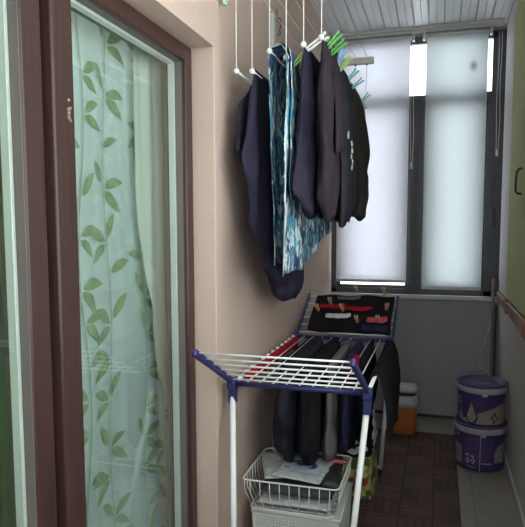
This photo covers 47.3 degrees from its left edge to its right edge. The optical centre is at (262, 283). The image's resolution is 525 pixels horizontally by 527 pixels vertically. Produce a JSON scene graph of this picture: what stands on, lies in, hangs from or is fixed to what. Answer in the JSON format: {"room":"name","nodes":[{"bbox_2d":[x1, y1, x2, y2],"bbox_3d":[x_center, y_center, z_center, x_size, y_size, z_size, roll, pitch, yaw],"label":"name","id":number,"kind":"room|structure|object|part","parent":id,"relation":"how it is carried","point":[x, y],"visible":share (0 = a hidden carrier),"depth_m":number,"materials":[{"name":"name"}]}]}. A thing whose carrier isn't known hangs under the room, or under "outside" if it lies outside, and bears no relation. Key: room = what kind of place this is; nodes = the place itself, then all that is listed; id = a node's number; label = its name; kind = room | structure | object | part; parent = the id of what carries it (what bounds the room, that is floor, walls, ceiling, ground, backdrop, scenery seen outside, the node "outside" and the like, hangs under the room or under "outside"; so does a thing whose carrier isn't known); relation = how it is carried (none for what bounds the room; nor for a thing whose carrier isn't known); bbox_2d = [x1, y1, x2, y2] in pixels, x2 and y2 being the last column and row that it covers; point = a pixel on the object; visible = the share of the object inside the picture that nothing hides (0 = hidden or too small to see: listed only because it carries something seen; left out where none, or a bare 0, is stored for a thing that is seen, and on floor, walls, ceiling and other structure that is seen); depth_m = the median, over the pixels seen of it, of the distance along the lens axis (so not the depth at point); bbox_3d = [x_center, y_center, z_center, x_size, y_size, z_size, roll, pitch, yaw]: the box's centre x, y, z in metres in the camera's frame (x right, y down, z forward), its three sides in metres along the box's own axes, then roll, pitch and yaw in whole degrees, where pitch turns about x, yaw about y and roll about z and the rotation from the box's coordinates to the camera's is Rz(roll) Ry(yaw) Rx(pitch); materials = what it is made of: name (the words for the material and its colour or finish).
{"room":"enclosed balcony","nodes":[
{"label":"enclosed balcony","id":0,"kind":"room"},
{"bbox_2d":[123,0,332,526],"bbox_3d":[-0.392,-0.158,1.757,0.185,2.795,5.963,1,5,16],"label":"wall","id":1,"kind":"structure","parent":0,"point":[237,311],"depth_m":2.32,"materials":[{"name":"beige paint"}]},
{"bbox_2d":[0,0,196,526],"bbox_3d":[-0.569,0.257,1.323,0.108,2.050,1.962,1,5,16],"label":"door","id":2,"kind":"structure","parent":1,"relation":"in","point":[39,225],"depth_m":1.42,"materials":[{"name":"brown metal"}]},
{"bbox_3d":[-0.688,0.285,0.924,0.075,2.007,1.086,1,5,16],"label":"sash","id":3,"kind":"part","parent":2,"relation":"part of","materials":[{"name":"wood"}]},
{"bbox_3d":[-0.465,-0.416,1.444,0.007,0.057,0.016,1,5,16],"label":"latch plate","id":4,"kind":"part","parent":2,"relation":"part of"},
{"bbox_2d":[270,13,274,47],"bbox_3d":[0.049,-1.078,2.827,0.016,0.370,0.036,1,5,16],"label":"wall bar","id":5,"kind":"object","parent":1,"relation":"attached to","point":[272,16],"visible":0.33,"depth_m":2.80,"materials":[{"name":"white plastic"}]},
{"bbox_2d":[276,8,281,35],"bbox_3d":[0.079,-1.259,2.897,0.024,0.132,0.026,1,5,16],"label":"wall hook","id":6,"kind":"object","parent":1,"relation":"attached to","point":[276,8],"visible":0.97,"depth_m":2.90,"materials":[{"name":"metal"}]},
{"bbox_2d":[234,0,373,108],"bbox_3d":[0.226,-1.010,2.729,0.413,0.418,1.380,1,5,16],"label":"clothes airer","id":7,"kind":"object","parent":1,"relation":"attached to","point":[366,60],"depth_m":2.16,"materials":[{"name":"plastic"}]},
{"bbox_3d":[-0.094,-0.929,2.140,0.004,0.335,0.004,1,5,16],"label":"cord","id":8,"kind":"part","parent":7,"relation":"part of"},
{"bbox_3d":[0.084,-0.818,2.757,0.010,0.010,1.260,1,5,16],"label":"rod","id":9,"kind":"part","parent":7,"relation":"part of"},
{"bbox_3d":[-0.038,-0.925,2.124,0.004,0.339,0.004,1,5,16],"label":"cord","id":10,"kind":"part","parent":7,"relation":"part of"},
{"bbox_2d":[234,70,303,301],"bbox_3d":[0.056,-0.354,2.527,0.131,0.902,0.777,2,6,19],"label":"hanging clothes","id":11,"kind":"object","parent":7,"relation":"hanging from","point":[252,147],"visible":0.62,"depth_m":2.27,"materials":[{"name":"blue fabric"}]},
{"bbox_3d":[-0.030,-0.577,2.390,0.044,0.357,0.449,2,6,18],"label":"pocket panel","id":12,"kind":"part","parent":11,"relation":"part of","materials":[{"name":"blue fabric"}]},
{"bbox_3d":[0.025,-0.956,2.103,0.004,0.275,0.004,1,5,16],"label":"cord","id":13,"kind":"part","parent":7,"relation":"part of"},
{"bbox_3d":[0.203,-0.875,2.717,0.010,0.010,1.260,1,5,16],"label":"rod","id":14,"kind":"part","parent":7,"relation":"part of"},
{"bbox_3d":[0.091,-1.189,2.752,0.002,0.007,1.320,1,5,16],"label":"pull cord","id":15,"kind":"part","parent":7,"relation":"part of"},
{"bbox_3d":[0.082,-0.941,2.087,0.004,0.302,0.004,1,5,16],"label":"cord","id":16,"kind":"part","parent":7,"relation":"part of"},
{"bbox_2d":[294,51,302,67],"bbox_3d":[0.128,-0.801,2.155,0.062,0.061,0.020,2,6,22],"label":"peg","id":17,"kind":"object","parent":7,"relation":"attached to","point":[296,61],"visible":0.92,"depth_m":2.15,"materials":[{"name":"plastic"}]},
{"bbox_2d":[268,42,330,274],"bbox_3d":[0.181,-0.475,2.553,0.101,0.821,0.976,1,5,16],"label":"floral dress","id":18,"kind":"object","parent":7,"relation":"hanging from","point":[296,237],"visible":0.48,"depth_m":2.25,"materials":[{"name":"fabric"}]},
{"bbox_3d":[0.148,-1.187,2.736,0.002,0.007,1.320,1,5,16],"label":"pull cord","id":19,"kind":"part","parent":7,"relation":"part of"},
{"bbox_3d":[0.142,-0.959,2.068,0.004,0.263,0.004,1,5,16],"label":"cord","id":20,"kind":"part","parent":7,"relation":"part of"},
{"bbox_2d":[292,45,321,219],"bbox_3d":[0.204,-0.553,2.329,0.088,0.611,0.503,1,5,16],"label":"t-shirt","id":21,"kind":"object","parent":7,"relation":"hanging from","point":[304,186],"visible":0.54,"depth_m":2.14,"materials":[{"name":"blue fabric"}]},
{"bbox_2d":[306,31,329,51],"bbox_3d":[0.194,-0.844,2.096,0.084,0.064,0.019,1,5,14],"label":"peg","id":22,"kind":"object","parent":7,"relation":"attached to","point":[316,42],"visible":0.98,"depth_m":2.09,"materials":[{"name":"plastic"}]},
{"bbox_3d":[0.202,-0.967,2.049,0.004,0.244,0.004,1,5,16],"label":"cord","id":23,"kind":"part","parent":7,"relation":"part of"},
{"bbox_2d":[315,40,347,227],"bbox_3d":[0.270,-0.540,2.252,0.114,0.662,0.388,2,6,25],"label":"hanging clothes","id":24,"kind":"object","parent":7,"relation":"hanging from","point":[331,122],"visible":0.99,"depth_m":2.15,"materials":[{"name":"black fabric"}]},
{"bbox_2d":[327,30,342,48],"bbox_3d":[0.252,-0.857,2.118,0.066,0.068,0.020,1,5,14],"label":"peg","id":25,"kind":"object","parent":7,"relation":"attached to","point":[332,42],"visible":0.96,"depth_m":2.11,"materials":[{"name":"plastic"}]},
{"bbox_2d":[331,38,347,55],"bbox_3d":[0.275,-0.857,2.182,0.072,0.062,0.020,2,6,19],"label":"peg","id":26,"kind":"object","parent":7,"relation":"attached to","point":[335,49],"visible":0.97,"depth_m":2.18,"materials":[{"name":"plastic"}]},
{"bbox_3d":[0.328,-1.183,2.683,0.002,0.007,1.320,1,5,16],"label":"pull cord","id":27,"kind":"part","parent":7,"relation":"part of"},
{"bbox_2d":[337,48,347,64],"bbox_3d":[0.308,-0.884,2.339,0.049,0.073,0.019,1,5,16],"label":"peg","id":28,"kind":"object","parent":7,"relation":"attached to","point":[344,52],"visible":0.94,"depth_m":2.33,"materials":[{"name":"plastic"}]},
{"bbox_2d":[336,64,353,222],"bbox_3d":[0.351,-0.575,2.571,0.087,0.652,0.318,1,5,12],"label":"t-shirt","id":29,"kind":"object","parent":7,"relation":"hanging from","point":[346,84],"visible":0.48,"depth_m":2.47,"materials":[{"name":"grey fabric"}]},
{"bbox_2d":[340,55,352,70],"bbox_3d":[0.335,-0.882,2.406,0.057,0.063,0.017,1,5,13],"label":"peg","id":30,"kind":"object","parent":7,"relation":"attached to","point":[344,64],"visible":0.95,"depth_m":2.40,"materials":[{"name":"plastic"}]},
{"bbox_2d":[348,67,358,80],"bbox_3d":[0.388,-0.898,2.588,0.059,0.061,0.016,1,5,13],"label":"peg","id":31,"kind":"object","parent":7,"relation":"attached to","point":[351,75],"visible":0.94,"depth_m":2.58,"materials":[{"name":"plastic"}]},
{"bbox_3d":[0.388,-1.181,2.665,0.002,0.007,1.320,1,5,16],"label":"pull cord","id":32,"kind":"part","parent":7,"relation":"part of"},
{"bbox_2d":[352,77,363,88],"bbox_3d":[0.431,-0.907,2.722,0.064,0.055,0.016,1,5,12],"label":"peg","id":33,"kind":"object","parent":7,"relation":"attached to","point":[360,82],"visible":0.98,"depth_m":2.72,"materials":[{"name":"plastic"}]},
{"bbox_2d":[350,81,369,220],"bbox_3d":[0.473,-0.621,2.948,0.105,0.629,0.473,1,5,16],"label":"t-shirt","id":34,"kind":"object","parent":7,"relation":"hanging from","point":[361,146],"visible":0.7,"depth_m":2.91,"materials":[{"name":"brown fabric"}]},
{"bbox_2d":[361,92,370,101],"bbox_3d":[0.517,-0.936,3.028,0.057,0.056,0.016,1,5,12],"label":"peg","id":35,"kind":"object","parent":7,"relation":"attached to","point":[363,98],"visible":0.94,"depth_m":3.02,"materials":[{"name":"plastic"}]},
{"bbox_2d":[313,0,509,33],"bbox_3d":[0.198,-1.588,1.487,1.631,0.100,6.033,1,5,16],"label":"ceiling","id":36,"kind":"structure","parent":0,"point":[365,15],"depth_m":3.90,"materials":[{"name":"plastic"}]},
{"bbox_2d":[331,26,506,419],"bbox_3d":[1.078,-0.403,4.384,1.516,2.795,0.070,1,5,16],"label":"wall","id":37,"kind":"structure","parent":0,"point":[437,342],"depth_m":4.37,"materials":[{"name":"paint"}]},
{"bbox_2d":[375,410,453,418],"bbox_3d":[1.091,0.973,4.463,1.191,0.018,0.016,1,5,16],"label":"baseboard","id":38,"kind":"structure","parent":37,"relation":"attached to","point":[376,411],"depth_m":4.41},
{"bbox_2d":[330,29,506,301],"bbox_3d":[1.091,-0.813,4.314,1.191,1.855,0.085,1,5,16],"label":"window","id":39,"kind":"structure","parent":37,"relation":"in","point":[412,289],"depth_m":4.26,"materials":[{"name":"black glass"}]},
{"bbox_3d":[0.820,-0.616,4.440,0.520,1.312,0.028,1,5,16],"label":"sash","id":40,"kind":"part","parent":39,"relation":"part of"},
{"bbox_2d":[334,33,414,282],"bbox_3d":[0.799,-0.882,4.354,0.574,1.756,0.056,1,5,16],"label":"roller blind","id":41,"kind":"object","parent":39,"relation":"attached to","point":[373,248],"visible":0.8,"depth_m":4.33,"materials":[{"name":"fabric"}]},
{"bbox_3d":[1.054,-1.278,4.219,0.028,0.850,0.003,1,5,16],"label":"chain","id":42,"kind":"part","parent":41,"relation":"part of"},
{"bbox_3d":[1.089,0.097,4.383,1.191,0.030,0.055,1,5,16],"label":"sill","id":43,"kind":"part","parent":39,"relation":"part of","materials":[{"name":"plastic"}]},
{"bbox_3d":[1.364,-0.603,4.280,0.423,1.312,0.028,1,5,16],"label":"sash","id":44,"kind":"part","parent":39,"relation":"part of","materials":[{"name":"glass"}]},
{"bbox_2d":[421,26,502,289],"bbox_3d":[1.369,-0.848,4.189,0.520,1.796,0.056,1,5,16],"label":"roller blind","id":45,"kind":"object","parent":39,"relation":"attached to","point":[456,61],"visible":1,"depth_m":4.19,"materials":[{"name":"fabric"}]},
{"bbox_3d":[1.598,-1.300,4.056,0.028,0.780,0.003,1,5,16],"label":"chain","id":46,"kind":"part","parent":45,"relation":"part of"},
{"bbox_3d":[1.612,-0.458,4.175,0.020,0.140,0.030,1,5,16],"label":"handle","id":47,"kind":"part","parent":39,"relation":"part of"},
{"bbox_2d":[332,18,507,40],"bbox_3d":[1.079,-1.768,4.195,1.191,0.040,0.050,1,5,16],"label":"trim","id":48,"kind":"structure","parent":37,"relation":"attached to","point":[479,24],"depth_m":4.17,"materials":[{"name":"white plastic"}]},
{"bbox_2d":[477,321,490,375],"bbox_3d":[1.579,0.569,4.253,0.104,0.878,0.034,1,5,16],"label":"cable","id":49,"kind":"object","parent":37,"relation":"attached to","point":[490,321],"visible":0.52,"depth_m":4.26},
{"bbox_2d":[375,414,519,526],"bbox_3d":[0.205,1.305,1.752,1.631,0.120,6.033,1,5,16],"label":"floor","id":50,"kind":"structure","parent":0,"point":[486,499],"depth_m":3.17,"materials":[{"name":"tile"}]},
{"bbox_2d":[318,428,461,526],"bbox_3d":[0.163,1.239,1.762,0.882,0.008,5.040,1,5,16],"label":"floor mat","id":51,"kind":"object","parent":50,"relation":"on","point":[417,486],"visible":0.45,"depth_m":3.24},
{"bbox_2d":[192,293,398,526],"bbox_3d":[0.274,0.642,2.708,0.543,1.009,1.740,1,5,16],"label":"drying rack","id":52,"kind":"object","parent":51,"relation":"on","point":[366,393],"visible":0.82,"depth_m":2.16,"materials":[{"name":"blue metal"}]},
{"bbox_3d":[-0.165,0.297,2.091,0.015,0.206,0.375,1,5,17],"label":"wing rail","id":53,"kind":"part","parent":52,"relation":"part of","materials":[{"name":"blue plastic"}]},
{"bbox_3d":[-0.106,0.805,2.192,0.022,0.779,0.259,0,5,-3],"label":"leg","id":54,"kind":"part","parent":52,"relation":"part of","materials":[{"name":"metal"}]},
{"bbox_3d":[0.033,0.334,2.766,0.016,0.016,1.035,1,5,16],"label":"rail","id":55,"kind":"part","parent":52,"relation":"part of","materials":[{"name":"metal"}]},
{"bbox_2d":[242,335,297,381],"bbox_3d":[0.056,0.336,2.778,0.034,0.058,0.880,1,5,16],"label":"garment","id":56,"kind":"object","parent":52,"relation":"hanging from","point":[279,350],"visible":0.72,"depth_m":2.77,"materials":[{"name":"red fabric"}]},
{"bbox_3d":[0.031,0.231,1.861,0.503,0.007,0.007,1,5,16],"label":"wing rod","id":57,"kind":"part","parent":52,"relation":"part of","materials":[{"name":"metal"}]},
{"bbox_3d":[0.082,0.331,2.752,0.006,0.006,1.035,1,5,16],"label":"rod","id":58,"kind":"part","parent":52,"relation":"part of","materials":[{"name":"metal"}]},
{"bbox_3d":[0.050,0.258,1.925,0.504,0.007,0.007,1,5,16],"label":"wing rod","id":59,"kind":"part","parent":52,"relation":"part of","materials":[{"name":"metal"}]},
{"bbox_3d":[0.069,0.284,1.990,0.504,0.007,0.007,1,5,16],"label":"wing rod","id":60,"kind":"part","parent":52,"relation":"part of","materials":[{"name":"metal"}]},
{"bbox_3d":[0.131,0.332,2.737,0.006,0.006,1.035,1,5,16],"label":"rod","id":61,"kind":"part","parent":52,"relation":"part of","materials":[{"name":"metal"}]},
{"bbox_3d":[0.087,0.311,2.054,0.505,0.007,0.007,1,5,16],"label":"wing rod","id":62,"kind":"part","parent":52,"relation":"part of","materials":[{"name":"metal"}]},
{"bbox_3d":[0.106,0.338,2.118,0.505,0.007,0.007,1,5,16],"label":"wing rod","id":63,"kind":"part","parent":52,"relation":"part of","materials":[{"name":"metal"}]},
{"bbox_2d":[279,337,313,376],"bbox_3d":[0.177,0.412,2.912,0.063,0.198,0.591,1,5,17],"label":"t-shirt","id":64,"kind":"object","parent":52,"relation":"hanging from","point":[310,340],"visible":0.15,"depth_m":2.81,"materials":[{"name":"black fabric"}]},
{"bbox_3d":[0.125,0.365,2.182,0.506,0.007,0.007,1,5,16],"label":"wing rod","id":65,"kind":"part","parent":52,"relation":"part of","materials":[{"name":"metal"}]},
{"bbox_2d":[272,336,323,462],"bbox_3d":[0.188,0.531,2.800,0.140,0.436,0.797,2,6,21],"label":"trousers","id":66,"kind":"object","parent":52,"relation":"hanging from","point":[285,421],"visible":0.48,"depth_m":2.49,"materials":[{"name":"grey fabric"}]},
{"bbox_3d":[0.130,0.385,2.201,0.526,0.020,0.020,1,5,16],"label":"rail","id":67,"kind":"part","parent":52,"relation":"part of","materials":[{"name":"blue plastic"}]},
{"bbox_3d":[0.234,0.175,3.412,0.015,0.206,0.335,1,5,17],"label":"wing rail","id":68,"kind":"part","parent":52,"relation":"part of","materials":[{"name":"blue plastic"}]},
{"bbox_2d":[314,303,319,310],"bbox_3d":[0.304,0.133,3.325,0.019,0.053,0.076,2,6,22],"label":"peg","id":69,"kind":"object","parent":52,"relation":"attached to","point":[316,306],"visible":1,"depth_m":3.31,"materials":[{"name":"wood"}]},
{"bbox_2d":[298,337,340,465],"bbox_3d":[0.267,0.536,2.782,0.123,0.443,0.790,1,5,16],"label":"trousers","id":70,"kind":"object","parent":52,"relation":"hanging from","point":[312,404],"visible":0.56,"depth_m":2.45,"materials":[{"name":"black fabric"}]},
{"bbox_2d":[318,303,345,307],"bbox_3d":[0.391,0.126,3.386,0.160,0.026,0.041,1,5,16],"label":"sock","id":71,"kind":"object","parent":52,"relation":"hanging from","point":[344,304],"visible":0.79,"depth_m":3.38,"materials":[{"name":"red fabric"}]},
{"bbox_2d":[325,313,343,318],"bbox_3d":[0.397,0.179,3.303,0.100,0.027,0.042,1,5,16],"label":"sock","id":72,"kind":"object","parent":52,"relation":"hanging from","point":[328,315],"visible":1,"depth_m":3.31,"materials":[{"name":"white fabric"}]},
{"bbox_2d":[321,338,350,461],"bbox_3d":[0.358,0.539,2.800,0.096,0.454,0.662,2,6,20],"label":"trousers","id":73,"kind":"object","parent":52,"relation":"hanging from","point":[329,443],"visible":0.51,"depth_m":2.56,"materials":[{"name":"grey fabric"}]},
{"bbox_2d":[332,313,350,317],"bbox_3d":[0.433,0.178,3.281,0.101,0.028,0.036,1,5,7],"label":"sock","id":74,"kind":"object","parent":52,"relation":"hanging from","point":[346,315],"visible":1,"depth_m":3.28,"materials":[{"name":"white fabric"}]},
{"bbox_3d":[0.437,0.270,3.211,0.511,0.007,0.007,1,5,16],"label":"wing rod","id":75,"kind":"part","parent":52,"relation":"part of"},
{"bbox_3d":[0.422,0.294,3.189,0.526,0.020,0.020,1,5,16],"label":"rail","id":76,"kind":"part","parent":52,"relation":"part of","materials":[{"name":"blue plastic"}]},
{"bbox_2d":[337,296,360,299],"bbox_3d":[0.493,0.083,3.426,0.130,0.023,0.034,1,5,16],"label":"sock","id":77,"kind":"object","parent":52,"relation":"hanging from","point":[338,297],"visible":1,"depth_m":3.42,"materials":[{"name":"grey fabric"}]},
{"bbox_2d":[307,295,394,335],"bbox_3d":[0.492,0.169,3.321,0.450,0.181,0.300,1,5,16],"label":"t-shirt","id":78,"kind":"object","parent":52,"relation":"on","point":[318,322],"visible":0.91,"depth_m":3.31,"materials":[{"name":"black fabric"}]},
{"bbox_2d":[338,338,363,452],"bbox_3d":[0.429,0.532,2.824,0.093,0.444,0.612,2,6,21],"label":"trousers","id":79,"kind":"object","parent":52,"relation":"hanging from","point":[347,431],"visible":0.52,"depth_m":2.59,"materials":[{"name":"blue fabric"}]},
{"bbox_2d":[346,354,359,380],"bbox_3d":[0.390,0.361,2.572,0.038,0.078,0.170,1,5,16],"label":"sock","id":80,"kind":"object","parent":52,"relation":"hanging from","point":[356,357],"visible":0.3,"depth_m":2.58,"materials":[{"name":"red fabric"}]},
{"bbox_2d":[337,306,372,310],"bbox_3d":[0.513,0.139,3.335,0.192,0.026,0.040,1,5,16],"label":"sock","id":81,"kind":"object","parent":52,"relation":"hanging from","point":[355,308],"visible":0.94,"depth_m":3.32,"materials":[{"name":"red fabric"}]},
{"bbox_3d":[0.422,0.339,2.652,0.006,0.006,1.035,1,5,16],"label":"rod","id":82,"kind":"part","parent":52,"relation":"part of","materials":[{"name":"metal"}]},
{"bbox_3d":[0.326,0.811,2.112,0.022,0.778,0.188,4,7,37],"label":"leg","id":83,"kind":"part","parent":52,"relation":"part of","materials":[{"name":"metal"}]},
{"bbox_3d":[0.319,0.309,1.949,0.015,0.206,0.375,1,5,17],"label":"wing rail","id":84,"kind":"part","parent":52,"relation":"part of","materials":[{"name":"blue plastic"}]},
{"bbox_2d":[356,339,377,444],"bbox_3d":[0.492,0.519,2.857,0.088,0.424,0.518,1,5,16],"label":"trousers","id":85,"kind":"object","parent":52,"relation":"hanging from","point":[370,348],"visible":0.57,"depth_m":2.74,"materials":[{"name":"black fabric"}]},
{"bbox_3d":[0.470,0.340,2.638,0.006,0.006,1.035,1,5,16],"label":"rod","id":86,"kind":"part","parent":52,"relation":"part of","materials":[{"name":"metal"}]},
{"bbox_3d":[0.519,0.345,2.624,0.016,0.016,1.035,1,5,16],"label":"rail","id":87,"kind":"part","parent":52,"relation":"part of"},
{"bbox_2d":[360,324,387,333],"bbox_3d":[0.587,0.240,3.174,0.146,0.042,0.053,1,5,16],"label":"cloth","id":88,"kind":"object","parent":52,"relation":"hanging from","point":[364,327],"visible":1,"depth_m":3.17,"materials":[{"name":"fabric"}]},
{"bbox_2d":[366,316,387,322],"bbox_3d":[0.615,0.195,3.223,0.111,0.031,0.050,1,5,16],"label":"sock","id":89,"kind":"object","parent":52,"relation":"hanging from","point":[369,319],"visible":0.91,"depth_m":3.21,"materials":[{"name":"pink fabric"}]},
{"bbox_2d":[361,340,400,441],"bbox_3d":[0.553,0.453,2.705,0.134,0.253,0.848,1,5,16],"label":"t-shirt","id":90,"kind":"object","parent":52,"relation":"hanging from","point":[387,367],"visible":0.92,"depth_m":2.60,"materials":[{"name":"black fabric"}]},
{"bbox_3d":[0.666,0.705,3.263,0.022,0.779,0.234,0,5,0],"label":"leg","id":91,"kind":"part","parent":52,"relation":"part of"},
{"bbox_3d":[0.723,0.187,3.269,0.015,0.206,0.335,1,5,17],"label":"wing rail","id":92,"kind":"part","parent":52,"relation":"part of","materials":[{"name":"blue plastic"}]},
{"bbox_2d":[251,481,352,526],"bbox_3d":[0.183,1.038,2.633,0.374,0.230,0.380,1,5,16],"label":"laundry hamper","id":93,"kind":"object","parent":51,"relation":"on","point":[260,518],"visible":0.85,"depth_m":2.48,"materials":[{"name":"plastic"}]},
{"bbox_3d":[0.014,1.034,2.682,0.014,0.227,0.370,1,5,16],"label":"panel","id":94,"kind":"part","parent":93,"relation":"part of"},
{"bbox_3d":[0.133,1.054,2.461,0.364,0.227,0.014,1,5,16],"label":"panel","id":95,"kind":"part","parent":93,"relation":"part of","materials":[{"name":"plastic"}]},
{"bbox_2d":[242,447,351,518],"bbox_3d":[0.157,0.848,2.563,0.403,0.135,0.372,1,5,16],"label":"wire basket","id":96,"kind":"object","parent":93,"relation":"on","point":[346,476],"visible":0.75,"depth_m":2.43,"materials":[{"name":"metal"}]},
{"bbox_2d":[256,491,338,511],"bbox_3d":[0.163,0.889,2.567,0.317,0.029,0.294,1,5,16],"label":"packet","id":97,"kind":"object","parent":96,"relation":"in","point":[294,500],"visible":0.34,"depth_m":2.46,"materials":[{"name":"plastic"}]},
{"bbox_2d":[261,478,334,499],"bbox_3d":[0.174,0.838,2.601,0.304,0.066,0.326,1,5,14],"label":"cloth bundle","id":98,"kind":"object","parent":96,"relation":"in","point":[274,488],"visible":0.34,"depth_m":2.47,"materials":[{"name":"fabric"}]},
{"bbox_2d":[260,451,283,478],"bbox_3d":[0.083,0.787,2.623,0.172,0.031,0.282,-2,6,-4],"label":"packet","id":99,"kind":"object","parent":98,"relation":"on","point":[271,460],"visible":0.47,"depth_m":2.62,"materials":[{"name":"plastic"}]},
{"bbox_2d":[271,454,333,483],"bbox_3d":[0.177,0.780,2.553,0.213,0.030,0.253,2,6,22],"label":"packet","id":100,"kind":"object","parent":98,"relation":"on","point":[315,473],"visible":0.85,"depth_m":2.50,"materials":[{"name":"plastic"}]},
{"bbox_2d":[280,457,324,474],"bbox_3d":[0.171,0.771,2.541,0.162,0.002,0.125,4,8,22],"label":"print","id":101,"kind":"object","parent":100,"relation":"on","point":[297,464],"depth_m":2.53},
{"bbox_2d":[320,464,341,491],"bbox_3d":[0.290,0.813,2.534,0.088,0.064,0.203,0,5,6],"label":"pouch","id":102,"kind":"object","parent":96,"relation":"in","point":[332,479],"visible":0.77,"depth_m":2.47,"materials":[{"name":"fabric"}]},
{"bbox_2d":[331,459,347,463],"bbox_3d":[0.332,0.785,2.639,0.082,0.043,0.074,0,5,-1],"label":"snack packet","id":103,"kind":"object","parent":96,"relation":"in","point":[335,461],"visible":0.8,"depth_m":2.60,"materials":[{"name":"plastic"}]},
{"bbox_3d":[0.353,1.042,2.583,0.014,0.227,0.370,1,5,16],"label":"panel","id":104,"kind":"part","parent":93,"relation":"part of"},
{"bbox_2d":[341,409,377,499],"bbox_3d":[0.517,0.768,3.204,0.189,0.664,0.310,1,5,16],"label":"shopping bag","id":105,"kind":"object","parent":51,"relation":"on","point":[370,470],"visible":0.39,"depth_m":3.09,"materials":[{"name":"green patterned plastic"}]},
{"bbox_2d":[341,446,377,499],"bbox_3d":[0.518,0.989,3.224,0.189,0.220,0.310,1,5,16],"label":"print","id":106,"kind":"object","parent":105,"relation":"attached to","point":[370,470],"depth_m":3.09},
{"bbox_2d":[347,409,376,454],"bbox_3d":[0.566,0.749,3.146,0.100,0.242,0.295,5,7,42],"label":"print","id":107,"kind":"object","parent":105,"relation":"on","point":[372,435],"depth_m":3.09},
{"bbox_2d":[393,382,418,434],"bbox_3d":[0.964,0.852,4.123,0.210,0.326,0.210,1,5,16],"label":"bucket","id":108,"kind":"object","parent":51,"relation":"on","point":[408,395],"visible":0.59,"depth_m":4.03,"materials":[{"name":"orange plastic"}]},
{"bbox_3d":[0.963,0.709,4.110,0.192,0.038,0.192,1,5,16],"label":"lid","id":109,"kind":"part","parent":108,"relation":"part of","materials":[{"name":"plastic"}]},
{"bbox_2d":[453,414,507,471],"bbox_3d":[1.293,0.940,3.568,0.310,0.269,0.322,1,5,16],"label":"tub","id":110,"kind":"object","parent":50,"relation":"on","point":[477,448],"visible":0.78,"depth_m":3.45,"materials":[{"name":"purple plastic"}]},
{"bbox_3d":[1.292,0.815,3.557,0.298,0.017,0.298,1,5,16],"label":"lid","id":111,"kind":"part","parent":110,"relation":"part of","materials":[{"name":"purple plastic"}]},
{"bbox_2d":[456,375,507,426],"bbox_3d":[1.298,0.693,3.554,0.294,0.239,0.306,1,5,16],"label":"tub","id":112,"kind":"object","parent":110,"relation":"on","point":[481,398],"visible":1,"depth_m":3.45,"materials":[{"name":"purple plastic"}]},
{"bbox_3d":[1.297,0.583,3.544,0.282,0.017,0.282,1,5,16],"label":"lid","id":113,"kind":"part","parent":112,"relation":"part of","materials":[{"name":"purple plastic"}]},
{"bbox_2d":[490,278,494,376],"bbox_3d":[1.601,0.491,4.186,0.022,1.050,0.066,1,5,10],"label":"wooden pole","id":114,"kind":"object","parent":50,"relation":"on","point":[493,279],"visible":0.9,"depth_m":4.17,"materials":[{"name":"brown wood"}]},
{"bbox_2d":[493,305,496,376],"bbox_3d":[1.629,0.583,4.221,0.014,0.860,0.044,2,6,24],"label":"pole","id":115,"kind":"object","parent":50,"relation":"on","point":[495,325],"visible":0.66,"depth_m":4.21,"materials":[{"name":"wood"}]},
{"bbox_2d":[458,389,505,426],"bbox_3d":[1.297,0.709,3.556,0.272,0.208,0.272,1,5,16],"label":"label","id":116,"kind":"object","parent":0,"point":[476,407],"depth_m":3.44,"materials":[{"name":"paper"}]},
{"bbox_2d":[496,281,524,516],"bbox_3d":[0.907,-0.126,1.376,0.140,2.795,5.963,1,5,16],"label":"wall","id":117,"kind":"structure","parent":0,"point":[510,366],"depth_m":3.27,"materials":[{"name":"grey paint"}]},
{"bbox_2d":[499,0,518,286],"bbox_3d":[1.564,-0.869,3.815,0.006,1.765,0.621,1,5,16],"label":"trim","id":118,"kind":"structure","parent":117,"relation":"attached to","point":[511,21],"depth_m":3.86,"materials":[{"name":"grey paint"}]},
{"bbox_2d":[504,0,514,23],"bbox_3d":[0.819,-1.500,1.275,0.023,0.024,5.763,1,5,16],"label":"trim","id":119,"kind":"structure","parent":117,"relation":"attached to","point":[511,3],"depth_m":3.81,"materials":[{"name":"white plastic"}]},
{"bbox_2d":[496,290,524,339],"bbox_3d":[1.410,0.165,3.374,0.044,0.088,1.713,1,5,16],"label":"trim","id":120,"kind":"structure","parent":117,"relation":"attached to","point":[509,308],"depth_m":3.28,"materials":[{"name":"brown wood"}]},
{"bbox_2d":[504,452,524,526],"bbox_3d":[0.840,1.233,1.537,0.014,0.060,5.793,1,5,16],"label":"baseboard","id":121,"kind":"structure","parent":117,"relation":"attached to","point":[521,518],"depth_m":3.06,"materials":[{"name":"grey paint"}]},
{"bbox_2d":[506,0,524,315],"bbox_3d":[1.229,-0.673,2.762,0.066,1.660,1.590,1,5,16],"label":"upper cabinet","id":122,"kind":"object","parent":117,"relation":"attached to","point":[515,273],"visible":1,"depth_m":3.15,"materials":[{"name":"wood"}]},
{"bbox_3d":[1.283,-0.511,2.997,0.045,0.139,0.010,1,5,16],"label":"handle","id":123,"kind":"part","parent":122,"relation":"part of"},
{"bbox_3d":[-1.530,-0.047,1.651,1.934,3.000,3.700,1,5,16],"label":"wall","id":124,"kind":"structure","parent":0,"visible":0},
{"bbox_2d":[0,256,11,526],"bbox_3d":[-0.751,0.122,0.989,0.026,2.320,1.045,1,5,16],"label":"curtain","id":125,"kind":"object","parent":124,"relation":"hanging from","point":[5,494],"visible":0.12,"depth_m":1.45,"materials":[{"name":"green fabric"}]},
{"bbox_2d":[71,10,170,526],"bbox_3d":[-0.460,0.018,2.085,0.019,2.325,1.200,1,5,16],"label":"curtain","id":126,"kind":"object","parent":124,"relation":"hanging from","point":[126,418],"visible":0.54,"depth_m":1.98,"materials":[{"name":"green fabric"}]},
{"bbox_2d":[133,47,170,515],"bbox_3d":[-0.332,-0.009,2.405,0.026,2.320,0.690,1,5,16],"label":"curtain","id":127,"kind":"object","parent":124,"relation":"hanging from","point":[148,76],"visible":0.16,"depth_m":2.17,"materials":[{"name":"green fabric"}]}
]}

